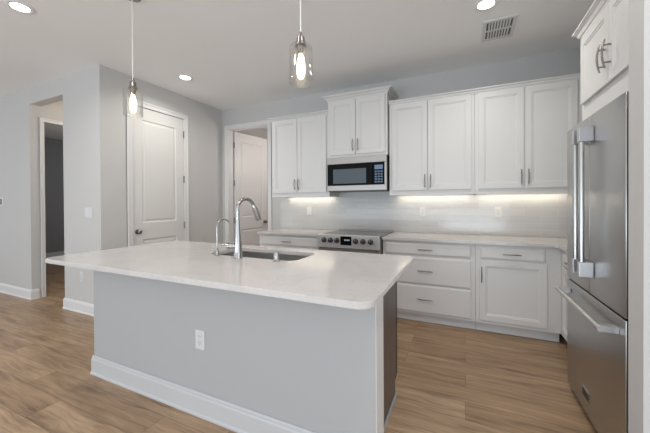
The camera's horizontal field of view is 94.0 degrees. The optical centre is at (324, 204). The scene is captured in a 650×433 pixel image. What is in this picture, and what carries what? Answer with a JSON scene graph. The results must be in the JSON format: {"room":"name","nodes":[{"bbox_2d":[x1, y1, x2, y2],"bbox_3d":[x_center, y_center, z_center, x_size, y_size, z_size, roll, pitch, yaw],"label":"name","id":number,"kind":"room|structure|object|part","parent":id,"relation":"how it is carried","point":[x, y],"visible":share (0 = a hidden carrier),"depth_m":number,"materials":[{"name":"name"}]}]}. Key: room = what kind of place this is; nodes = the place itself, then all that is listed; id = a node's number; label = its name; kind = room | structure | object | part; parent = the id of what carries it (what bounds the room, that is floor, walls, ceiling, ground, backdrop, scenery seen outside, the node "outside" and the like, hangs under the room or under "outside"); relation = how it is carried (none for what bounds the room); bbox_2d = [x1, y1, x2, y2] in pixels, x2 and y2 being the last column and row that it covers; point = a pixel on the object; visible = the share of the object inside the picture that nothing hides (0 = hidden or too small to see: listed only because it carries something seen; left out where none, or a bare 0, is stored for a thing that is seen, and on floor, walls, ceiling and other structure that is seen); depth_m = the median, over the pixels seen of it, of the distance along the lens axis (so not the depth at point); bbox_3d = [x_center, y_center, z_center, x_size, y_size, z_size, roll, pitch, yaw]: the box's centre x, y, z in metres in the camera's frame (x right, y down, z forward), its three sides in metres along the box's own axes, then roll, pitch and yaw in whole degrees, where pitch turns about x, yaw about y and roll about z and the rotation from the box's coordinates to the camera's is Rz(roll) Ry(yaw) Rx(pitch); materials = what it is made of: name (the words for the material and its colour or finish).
{"room":"kitchen","nodes":[
{"label":"kitchen","id":0,"kind":"room"},
{"bbox_2d":[41,100,62,121],"bbox_3d":[-3.579,-0.162,5.226,0.120,2.895,2.112,0,0,25],"label":"wall","id":1,"kind":"structure","parent":0,"point":[54,111],"depth_m":4.37,"materials":[{"name":"grey paint"}]},
{"bbox_2d":[39,117,62,296],"bbox_3d":[-3.826,0.033,4.667,0.138,2.514,0.922,0,0,25],"label":"door frame","id":2,"kind":"structure","parent":1,"relation":"in","point":[42,121],"depth_m":4.25,"materials":[{"name":"white wood"}]},
{"bbox_2d":[44,137,63,252],"bbox_3d":[-6.532,-0.162,7.582,0.120,2.895,3.912,0,0,25],"label":"wall","id":3,"kind":"structure","parent":0,"point":[54,175],"depth_m":7.36,"materials":[{"name":"grey paint"}]},
{"bbox_2d":[46,251,63,257],"bbox_3d":[-6.488,1.216,7.508,0.016,0.140,3.792,0,0,25],"label":"baseboard","id":4,"kind":"structure","parent":3,"relation":"attached to","point":[60,253],"depth_m":7.34,"materials":[{"name":"white"}]},
{"bbox_2d":[0,64,111,303],"bbox_3d":[-4.986,-0.150,4.647,5.390,2.895,0.120,0,0,25],"label":"wall","id":5,"kind":"structure","parent":0,"point":[85,94],"depth_m":3.77,"materials":[{"name":"grey paint"}]},
{"bbox_2d":[0,283,39,299],"bbox_3d":[-5.632,1.233,4.923,3.640,0.132,0.097,0,0,25],"label":"baseboard","id":6,"kind":"structure","parent":5,"relation":"attached to","point":[16,291],"depth_m":4.26,"materials":[{"name":"white wood"}]},
{"bbox_2d":[80,272,83,281],"bbox_3d":[-2.915,0.863,3.628,0.075,0.118,0.009,0,0,25],"label":"wall outlet","id":7,"kind":"object","parent":5,"relation":"attached to","point":[81,273],"visible":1,"depth_m":3.62,"materials":[{"name":"white plastic"}]},
{"bbox_2d":[85,208,91,217],"bbox_3d":[-2.779,0.092,3.558,0.145,0.118,0.010,0,0,25],"label":"light switch","id":8,"kind":"object","parent":5,"relation":"attached to","point":[88,211],"visible":1,"depth_m":3.55,"materials":[{"name":"white plastic"}]},
{"bbox_2d":[110,68,222,248],"bbox_3d":[-2.191,-0.165,4.413,0.120,2.895,1.801,0,0,25],"label":"wall","id":9,"kind":"structure","parent":0,"point":[204,121],"depth_m":4.60,"materials":[{"name":"grey paint"}]},
{"bbox_2d":[126,97,188,246],"bbox_3d":[-2.274,-0.024,4.157,0.185,2.618,0.910,0,0,25],"label":"door","id":10,"kind":"structure","parent":9,"relation":"in","point":[156,136],"depth_m":4.10,"materials":[{"name":"white wood"}]},
{"bbox_3d":[-2.403,0.343,3.863,0.175,0.064,0.064,0,0,25],"label":"knob","id":11,"kind":"part","parent":10,"relation":"part of","materials":[{"name":"silver metal"}]},
{"bbox_2d":[233,128,267,201],"bbox_3d":[-1.483,-0.181,6.197,0.090,2.895,1.791,0,0,25],"label":"wall","id":12,"kind":"structure","parent":0,"point":[257,132],"depth_m":6.28,"materials":[{"name":"grey paint"}]},
{"bbox_2d":[0,0,594,139],"bbox_3d":[-2.303,-1.644,1.820,12.900,0.100,11.000,0,0,25],"label":"ceiling","id":13,"kind":"structure","parent":0,"point":[236,53],"depth_m":2.98,"materials":[{"name":"white paint"}]},
{"bbox_2d":[4,0,34,13],"bbox_3d":[-2.462,-1.593,2.446,0.180,0.006,0.180,0,0,25],"label":"recessed light","id":14,"kind":"object","parent":13,"relation":"in","point":[17,6],"visible":1,"depth_m":2.44,"materials":[{"name":"white plastic"}]},
{"bbox_2d":[128,0,140,112],"bbox_3d":[-1.475,-1.141,2.323,0.133,0.920,0.133,0,0,25],"label":"pendant lamp","id":15,"kind":"object","parent":13,"relation":"hanging from","point":[132,86],"visible":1,"depth_m":2.32,"materials":[{"name":"glass"}]},
{"bbox_3d":[-1.476,-1.270,2.322,0.008,0.607,0.008,0,0,25],"label":"cord","id":16,"kind":"part","parent":15,"relation":"part of","materials":[{"name":"white plastic"}]},
{"bbox_2d":[128,78,137,94],"bbox_3d":[-1.474,-0.908,2.325,0.064,0.122,0.064,0,0,25],"label":"socket","id":17,"kind":"object","parent":15,"relation":"attached to","point":[132,86],"depth_m":2.31,"materials":[{"name":"silver metal"}]},
{"bbox_3d":[-1.473,-0.774,2.326,0.052,0.144,0.052,0,0,25],"label":"bulb","id":18,"kind":"part","parent":15,"relation":"part of","materials":[{"name":"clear glass"}]},
{"bbox_2d":[177,75,192,80],"bbox_3d":[-1.765,-1.607,3.830,0.180,0.006,0.180,0,0,25],"label":"recessed light","id":19,"kind":"object","parent":13,"relation":"in","point":[182,77],"visible":1,"depth_m":3.82,"materials":[{"name":"white plastic"}]},
{"bbox_2d":[295,0,305,79],"bbox_3d":[-0.138,-1.144,1.705,0.133,0.920,0.133,0,0,25],"label":"pendant lamp","id":20,"kind":"object","parent":13,"relation":"hanging from","point":[300,44],"visible":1,"depth_m":1.69,"materials":[{"name":"clear glass"}]},
{"bbox_2d":[295,31,305,54],"bbox_3d":[-0.137,-0.911,1.707,0.064,0.122,0.064,0,0,25],"label":"socket","id":21,"kind":"object","parent":20,"relation":"attached to","point":[300,44],"depth_m":1.69,"materials":[{"name":"silver metal"}]},
{"bbox_3d":[-0.139,-1.274,1.704,0.008,0.607,0.008,0,0,25],"label":"cord","id":22,"kind":"part","parent":20,"relation":"part of","materials":[{"name":"white plastic"}]},
{"bbox_3d":[-0.136,-0.777,1.708,0.052,0.144,0.052,0,0,25],"label":"bulb","id":23,"kind":"part","parent":20,"relation":"part of","materials":[{"name":"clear glass"}]},
{"bbox_2d":[474,0,498,11],"bbox_3d":[1.297,-1.614,2.440,0.180,0.006,0.180,0,0,25],"label":"recessed light","id":24,"kind":"object","parent":13,"relation":"in","point":[481,5],"visible":1,"depth_m":2.45,"materials":[{"name":"white plastic"}]},
{"bbox_2d":[481,14,518,41],"bbox_3d":[1.594,-1.616,2.784,0.265,0.012,0.360,0,0,25],"label":"ceiling vent","id":25,"kind":"object","parent":13,"relation":"in","point":[502,27],"visible":1,"depth_m":2.77,"materials":[{"name":"white metal"}]},
{"bbox_2d":[0,263,597,432],"bbox_3d":[-2.286,1.326,1.840,12.900,0.050,11.000,0,0,25],"label":"floor","id":26,"kind":"structure","parent":0,"point":[450,379],"depth_m":2.17,"materials":[{"name":"brown wood"}]},
{"bbox_2d":[90,251,396,432],"bbox_3d":[-0.615,0.848,2.218,2.236,0.883,0.818,0,0,25],"label":"kitchen island","id":27,"kind":"object","parent":26,"relation":"on","point":[267,364],"visible":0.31,"depth_m":1.73,"materials":[{"name":"grey paint"}]},
{"bbox_2d":[195,329,204,349],"bbox_3d":[-0.766,0.826,1.855,0.075,0.118,0.009,0,0,25],"label":"wall outlet","id":28,"kind":"object","parent":27,"relation":"attached to","point":[199,334],"visible":1,"depth_m":1.85,"materials":[{"name":"white plastic"}]},
{"bbox_3d":[-0.626,1.218,2.195,2.233,0.142,0.760,0,0,25],"label":"baseboard","id":29,"kind":"part","parent":27,"relation":"part of","materials":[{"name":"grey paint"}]},
{"bbox_2d":[45,240,413,309],"bbox_3d":[-0.700,0.391,2.174,2.440,0.030,1.122,0,0,25],"label":"island countertop","id":30,"kind":"structure","parent":27,"relation":"on","point":[350,280],"depth_m":1.79,"materials":[{"name":"white stone"}]},
{"bbox_2d":[213,219,229,255],"bbox_3d":[-0.770,0.240,2.274,0.130,0.271,0.050,-1,0,-36],"label":"water faucet","id":31,"kind":"object","parent":30,"relation":"on","point":[217,249],"visible":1,"depth_m":2.24,"materials":[{"name":"silver metal"}]},
{"bbox_3d":[-0.766,0.215,2.284,0.010,0.220,0.114,0,1,39],"label":"spout","id":32,"kind":"part","parent":31,"relation":"part of","materials":[{"name":"silver metal"}]},
{"bbox_2d":[221,197,261,258],"bbox_3d":[-0.586,0.160,2.184,0.294,0.430,0.109,-1,0,-33],"label":"kitchen faucet","id":33,"kind":"object","parent":30,"relation":"on","point":[237,245],"visible":1,"depth_m":2.12,"materials":[{"name":"silver metal"}]},
{"bbox_3d":[-0.573,0.032,2.188,0.025,0.174,0.160,0,1,39],"label":"spout","id":34,"kind":"part","parent":33,"relation":"part of","materials":[{"name":"silver metal"}]},
{"bbox_2d":[222,251,306,260],"bbox_3d":[-0.480,0.507,2.331,0.794,0.204,0.374,0,0,25],"label":"sink","id":35,"kind":"object","parent":30,"relation":"in","point":[244,254],"visible":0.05,"depth_m":2.52,"materials":[{"name":"silver metal"}]},
{"bbox_2d":[272,251,279,261],"bbox_3d":[-0.325,0.343,2.021,0.052,0.063,0.052,0,0,25],"label":"soap dispenser","id":36,"kind":"object","parent":30,"relation":"on","point":[276,253],"visible":1,"depth_m":2.00,"materials":[{"name":"silver metal"}]},
{"bbox_3d":[0.264,0.848,1.459,0.003,0.883,0.135,0,0,25],"label":"trim","id":37,"kind":"part","parent":27,"relation":"part of","materials":[{"name":"white wood"}]},
{"bbox_3d":[0.367,1.276,1.795,0.014,0.022,0.554,0,0,25],"label":"shoe moulding","id":38,"kind":"part","parent":27,"relation":"part of","materials":[{"name":"grey wood"}]},
{"bbox_2d":[260,234,318,249],"bbox_3d":[-0.357,0.833,4.194,0.930,0.883,0.654,0,0,25],"label":"base cabinet","id":39,"kind":"object","parent":26,"relation":"on","point":[284,241],"visible":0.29,"depth_m":3.92,"materials":[{"name":"white wood"}]},
{"bbox_2d":[257,228,335,236],"bbox_3d":[-0.360,0.376,4.201,0.947,0.030,0.639,0,0,25],"label":"countertop","id":40,"kind":"structure","parent":39,"relation":"on","point":[282,231],"depth_m":4.08,"materials":[{"name":"white stone"}]},
{"bbox_2d":[318,229,392,253],"bbox_3d":[0.392,0.805,3.780,0.758,0.936,0.750,0,0,25],"label":"range","id":41,"kind":"object","parent":26,"relation":"on","point":[344,240],"visible":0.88,"depth_m":3.50,"materials":[{"name":"silver metal"}]},
{"bbox_3d":[0.262,0.425,3.500,0.750,0.156,0.042,0,0,25],"label":"control panel","id":42,"kind":"part","parent":41,"relation":"part of","materials":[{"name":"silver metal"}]},
{"bbox_3d":[0.267,0.798,3.508,0.742,0.574,0.030,0,0,25],"label":"oven door","id":43,"kind":"part","parent":41,"relation":"part of","materials":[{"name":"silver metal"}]},
{"bbox_2d":[322,230,392,237],"bbox_3d":[0.401,0.360,3.800,0.758,0.014,0.629,0,0,25],"label":"cooktop","id":44,"kind":"object","parent":41,"relation":"in","point":[380,233],"depth_m":3.85,"materials":[{"name":"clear glass"}]},
{"bbox_3d":[0.540,0.349,4.101,0.750,0.030,0.034,0,0,25],"label":"trim","id":45,"kind":"part","parent":41,"relation":"part of","materials":[{"name":"silver metal"}]},
{"bbox_2d":[383,240,474,328],"bbox_3d":[1.195,0.829,3.477,0.934,0.883,0.654,0,0,25],"label":"base cabinet","id":46,"kind":"object","parent":26,"relation":"on","point":[438,287],"visible":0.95,"depth_m":3.18,"materials":[{"name":"white wood"}]},
{"bbox_3d":[1.073,0.476,3.222,0.866,0.117,0.019,0,0,25],"label":"drawer","id":47,"kind":"part","parent":46,"relation":"part of","materials":[{"name":"white wood"}]},
{"bbox_3d":[1.075,1.006,3.226,0.866,0.290,0.019,0,0,25],"label":"drawer","id":48,"kind":"part","parent":46,"relation":"part of","materials":[{"name":"white wood"}]},
{"bbox_3d":[1.074,0.703,3.224,0.866,0.284,0.019,0,0,25],"label":"drawer","id":49,"kind":"part","parent":46,"relation":"part of","materials":[{"name":"white wood"}]},
{"bbox_2d":[475,244,560,341],"bbox_3d":[1.936,0.827,3.134,0.694,0.883,0.654,0,0,25],"label":"base cabinet","id":50,"kind":"object","parent":26,"relation":"on","point":[516,294],"visible":1,"depth_m":2.88,"materials":[{"name":"white wood"}]},
{"bbox_3d":[1.780,0.475,2.895,0.534,0.108,0.019,0,0,25],"label":"drawer","id":51,"kind":"part","parent":50,"relation":"part of","materials":[{"name":"white wood"}]},
{"bbox_3d":[1.786,0.843,2.896,0.554,0.591,0.019,0,0,25],"label":"door","id":52,"kind":"part","parent":50,"relation":"part of","materials":[{"name":"white wood"}]},
{"bbox_2d":[561,249,569,341],"bbox_3d":[2.392,0.829,2.572,0.714,0.883,1.293,0,0,25],"label":"base cabinet","id":53,"kind":"object","parent":26,"relation":"on","point":[564,277],"visible":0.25,"depth_m":2.62,"materials":[{"name":"white wood"}]},
{"bbox_2d":[382,232,566,251],"bbox_3d":[1.673,0.373,2.901,2.294,0.030,1.295,0,0,25],"label":"countertop","id":54,"kind":"structure","parent":53,"relation":"on","point":[549,242],"depth_m":3.16,"materials":[{"name":"white stone"}]},
{"bbox_3d":[1.972,0.477,2.404,0.019,0.108,0.590,0,0,25],"label":"drawer","id":55,"kind":"part","parent":53,"relation":"part of","materials":[{"name":"white wood"}]},
{"bbox_2d":[555,91,628,432],"bbox_3d":[1.818,0.386,1.592,0.836,1.788,0.848,0,0,25],"label":"refrigerator","id":56,"kind":"object","parent":26,"relation":"on","point":[596,290],"visible":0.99,"depth_m":1.60,"materials":[{"name":"grey metal"}]},
{"bbox_3d":[1.625,0.578,2.062,0.074,0.032,0.040,0,0,25],"label":"handle mount","id":57,"kind":"part","parent":56,"relation":"part of","materials":[{"name":"grey metal"}]},
{"bbox_3d":[1.490,-0.017,1.803,0.026,0.785,0.026,0,0,25],"label":"handle","id":58,"kind":"part","parent":56,"relation":"part of","materials":[{"name":"silver metal"}]},
{"bbox_3d":[1.607,-0.003,1.924,0.010,1.013,0.415,0,0,25],"label":"door","id":59,"kind":"part","parent":56,"relation":"part of","materials":[{"name":"silver metal"}]},
{"bbox_3d":[1.503,-0.397,1.794,0.066,0.085,0.034,0,0,25],"label":"handle mount","id":60,"kind":"part","parent":56,"relation":"part of","materials":[{"name":"grey metal"}]},
{"bbox_3d":[1.508,0.363,1.799,0.066,0.085,0.034,0,0,25],"label":"handle mount","id":61,"kind":"part","parent":56,"relation":"part of","materials":[{"name":"grey metal"}]},
{"bbox_3d":[1.452,0.581,1.762,0.028,0.028,0.748,0,0,25],"label":"handle","id":62,"kind":"part","parent":56,"relation":"part of","materials":[{"name":"silver metal"}]},
{"bbox_3d":[1.446,-0.016,1.709,0.026,0.785,0.026,0,0,25],"label":"handle","id":63,"kind":"part","parent":56,"relation":"part of","materials":[{"name":"silver metal"}]},
{"bbox_3d":[1.460,-0.396,1.699,0.066,0.085,0.034,0,0,25],"label":"handle mount","id":64,"kind":"part","parent":56,"relation":"part of","materials":[{"name":"grey metal"}]},
{"bbox_3d":[1.464,0.364,1.704,0.066,0.085,0.034,0,0,25],"label":"handle mount","id":65,"kind":"part","parent":56,"relation":"part of","materials":[{"name":"grey metal"}]},
{"bbox_3d":[1.521,0.873,1.733,0.010,0.715,0.848,0,0,25],"label":"freezer drawer","id":66,"kind":"part","parent":56,"relation":"part of","materials":[{"name":"silver metal"}]},
{"bbox_3d":[1.335,0.584,1.432,0.074,0.032,0.040,0,0,25],"label":"handle mount","id":67,"kind":"part","parent":56,"relation":"part of","materials":[{"name":"grey metal"}]},
{"bbox_3d":[1.428,0.001,1.536,0.010,1.013,0.427,0,0,25],"label":"door","id":68,"kind":"part","parent":56,"relation":"part of","materials":[{"name":"silver metal"}]},
{"bbox_2d":[222,48,580,243],"bbox_3d":[0.640,-0.179,4.163,5.470,2.895,0.120,0,0,25],"label":"wall","id":69,"kind":"structure","parent":0,"point":[567,62],"depth_m":3.75,"materials":[{"name":"grey paint"}]},
{"bbox_2d":[224,120,271,245],"bbox_3d":[-1.079,-0.039,5.390,0.950,2.618,0.940,0,0,25],"label":"door","id":70,"kind":"structure","parent":69,"relation":"in","point":[250,152],"depth_m":5.39,"materials":[{"name":"white wood"}]},
{"bbox_2d":[267,110,339,197],"bbox_3d":[-0.312,-0.672,4.304,0.951,1.120,0.412,0,0,25],"label":"upper cabinet","id":71,"kind":"object","parent":69,"relation":"attached to","point":[299,141],"visible":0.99,"depth_m":4.13,"materials":[{"name":"white wood"}]},
{"bbox_3d":[-0.562,-0.671,4.244,0.396,1.012,0.019,0,0,25],"label":"door","id":72,"kind":"part","parent":71,"relation":"part of","materials":[{"name":"white wood"}]},
{"bbox_3d":[-0.314,-1.207,4.304,0.951,0.050,0.403,0,0,25],"label":"crown moulding","id":73,"kind":"part","parent":71,"relation":"part of","materials":[{"name":"white wood"}]},
{"bbox_3d":[-0.180,-0.672,4.068,0.433,1.012,0.019,0,0,25],"label":"door","id":74,"kind":"part","parent":71,"relation":"part of","materials":[{"name":"white wood"}]},
{"bbox_2d":[327,154,389,191],"bbox_3d":[0.468,-0.387,3.927,0.768,0.430,0.425,0,0,25],"label":"microwave oven","id":75,"kind":"object","parent":69,"relation":"attached to","point":[369,173],"visible":0.99,"depth_m":3.72,"materials":[{"name":"grey metal"}]},
{"bbox_3d":[0.305,-0.378,3.784,0.594,0.268,0.022,0,0,25],"label":"door","id":76,"kind":"part","parent":75,"relation":"part of","materials":[{"name":"black glass"}]},
{"bbox_3d":[0.383,-0.556,3.745,0.768,0.086,0.026,0,0,25],"label":"trim","id":77,"kind":"part","parent":75,"relation":"part of","materials":[{"name":"silver metal"}]},
{"bbox_3d":[0.385,-0.210,3.747,0.768,0.068,0.026,0,0,25],"label":"trim","id":78,"kind":"part","parent":75,"relation":"part of","materials":[{"name":"silver metal"}]},
{"bbox_3d":[0.643,-0.379,3.628,0.143,0.268,0.022,0,0,25],"label":"control panel","id":79,"kind":"part","parent":75,"relation":"part of","materials":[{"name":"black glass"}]},
{"bbox_3d":[0.721,-0.379,3.591,0.026,0.268,0.026,0,0,25],"label":"trim","id":80,"kind":"part","parent":75,"relation":"part of","materials":[{"name":"silver metal"}]},
{"bbox_2d":[322,85,398,157],"bbox_3d":[0.462,-0.999,3.917,0.892,0.790,0.460,0,0,25],"label":"upper cabinet","id":81,"kind":"object","parent":69,"relation":"attached to","point":[358,121],"visible":0.96,"depth_m":3.73,"materials":[{"name":"white wood"}]},
{"bbox_3d":[0.218,-0.972,3.832,0.350,0.680,0.019,0,0,25],"label":"door","id":82,"kind":"part","parent":81,"relation":"part of","materials":[{"name":"white wood"}]},
{"bbox_3d":[0.459,-1.361,3.914,0.892,0.065,0.459,0,0,25],"label":"crown moulding","id":83,"kind":"part","parent":81,"relation":"part of","materials":[{"name":"white wood"}]},
{"bbox_3d":[0.549,-0.972,3.679,0.362,0.680,0.019,0,0,25],"label":"door","id":84,"kind":"part","parent":81,"relation":"part of","materials":[{"name":"white wood"}]},
{"bbox_2d":[340,191,390,196],"bbox_3d":[0.564,-0.363,4.125,0.786,0.496,0.008,0,0,25],"label":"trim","id":85,"kind":"structure","parent":69,"relation":"attached to","point":[386,193],"depth_m":4.14,"materials":[{"name":"white wood"}]},
{"bbox_2d":[280,194,566,237],"bbox_3d":[1.149,0.119,3.859,4.049,0.470,0.008,0,0,25],"label":"backsplash","id":86,"kind":"structure","parent":69,"relation":"attached to","point":[527,215],"depth_m":3.74,"materials":[{"name":"tile"}]},
{"bbox_2d":[307,207,311,214],"bbox_3d":[-0.235,0.087,4.489,0.075,0.118,0.010,0,0,25],"label":"light switch","id":87,"kind":"object","parent":86,"relation":"attached to","point":[309,210],"visible":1,"depth_m":4.48,"materials":[{"name":"white plastic"}]},
{"bbox_2d":[420,207,425,215],"bbox_3d":[1.229,0.086,3.813,0.075,0.118,0.009,0,0,25],"label":"wall outlet","id":88,"kind":"object","parent":86,"relation":"attached to","point":[422,209],"visible":1,"depth_m":3.81,"materials":[{"name":"white plastic"}]},
{"bbox_2d":[494,207,501,216],"bbox_3d":[1.979,0.082,3.466,0.075,0.118,0.009,0,0,25],"label":"wall outlet","id":89,"kind":"object","parent":86,"relation":"attached to","point":[497,210],"visible":1,"depth_m":3.46,"materials":[{"name":"white plastic"}]},
{"bbox_2d":[388,88,474,195],"bbox_3d":[1.253,-0.676,3.581,0.918,1.120,0.412,0,0,25],"label":"upper cabinet","id":90,"kind":"object","parent":69,"relation":"attached to","point":[432,137],"visible":1,"depth_m":3.41,"materials":[{"name":"white wood"}]},
{"bbox_3d":[0.982,-0.675,3.530,0.399,1.012,0.019,0,0,25],"label":"door","id":91,"kind":"part","parent":90,"relation":"part of","materials":[{"name":"white wood"}]},
{"bbox_3d":[1.180,-1.209,3.425,0.918,0.050,0.044,0,0,25],"label":"crown moulding","id":92,"kind":"part","parent":90,"relation":"part of","materials":[{"name":"white wood"}]},
{"bbox_3d":[1.373,-0.676,3.350,0.446,1.012,0.019,0,0,25],"label":"door","id":93,"kind":"part","parent":90,"relation":"part of","materials":[{"name":"white wood"}]},
{"bbox_2d":[474,73,581,194],"bbox_3d":[2.090,-0.678,3.194,0.922,1.120,0.412,0,0,25],"label":"upper cabinet","id":94,"kind":"object","parent":69,"relation":"attached to","point":[521,128],"visible":0.94,"depth_m":3.04,"materials":[{"name":"white wood"}]},
{"bbox_3d":[1.820,-0.677,3.143,0.411,1.012,0.019,0,0,25],"label":"door","id":95,"kind":"part","parent":94,"relation":"part of","materials":[{"name":"white wood"}]},
{"bbox_3d":[2.017,-1.211,3.038,0.922,0.050,0.044,0,0,25],"label":"crown moulding","id":96,"kind":"part","parent":94,"relation":"part of","materials":[{"name":"white wood"}]},
{"bbox_3d":[2.208,-0.678,2.964,0.420,1.012,0.019,0,0,25],"label":"door","id":97,"kind":"part","parent":94,"relation":"part of","materials":[{"name":"white wood"}]},
{"bbox_2d":[628,0,649,432],"bbox_3d":[2.582,-0.165,0.652,2.859,2.895,0.123,0,0,25],"label":"wall","id":98,"kind":"structure","parent":0,"point":[639,10],"depth_m":1.23,"materials":[{"name":"grey paint"}]},
{"bbox_2d":[572,0,628,120],"bbox_3d":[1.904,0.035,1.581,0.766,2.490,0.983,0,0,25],"label":"upper cabinet","id":99,"kind":"object","parent":98,"relation":"attached to","point":[603,32],"visible":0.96,"depth_m":1.73,"materials":[{"name":"white wood"}]},
{"bbox_3d":[1.904,-1.178,1.571,0.746,0.065,0.981,0,0,25],"label":"crown moulding","id":100,"kind":"part","parent":99,"relation":"part of","materials":[{"name":"white wood"}]},
{"bbox_3d":[1.679,-0.906,1.886,0.019,0.440,0.442,0,0,25],"label":"door","id":101,"kind":"part","parent":99,"relation":"part of","materials":[{"name":"white wood"}]},
{"bbox_3d":[1.571,-0.833,1.728,0.043,0.162,0.011,0,0,25],"label":"handle","id":102,"kind":"part","parent":99,"relation":"part of","materials":[{"name":"silver metal"}]},
{"bbox_3d":[1.542,-0.832,1.665,0.043,0.162,0.011,0,0,25],"label":"handle","id":103,"kind":"part","parent":99,"relation":"part of","materials":[{"name":"silver metal"}]},
{"bbox_3d":[1.492,-0.903,1.482,0.019,0.440,0.437,0,0,25],"label":"door","id":104,"kind":"part","parent":99,"relation":"part of","materials":[{"name":"white wood"}]},
{"bbox_3d":[-2.741,-0.164,4.773,0.120,2.895,1.992,0,0,25],"label":"wall","id":105,"kind":"structure","parent":0,"visible":0},
{"bbox_2d":[62,298,93,315],"bbox_3d":[-2.472,1.218,4.573,0.810,0.132,2.112,0,0,25],"label":"baseboard","id":106,"kind":"structure","parent":105,"relation":"attached to","point":[69,304],"depth_m":3.64,"materials":[{"name":"white wood"}]}
]}

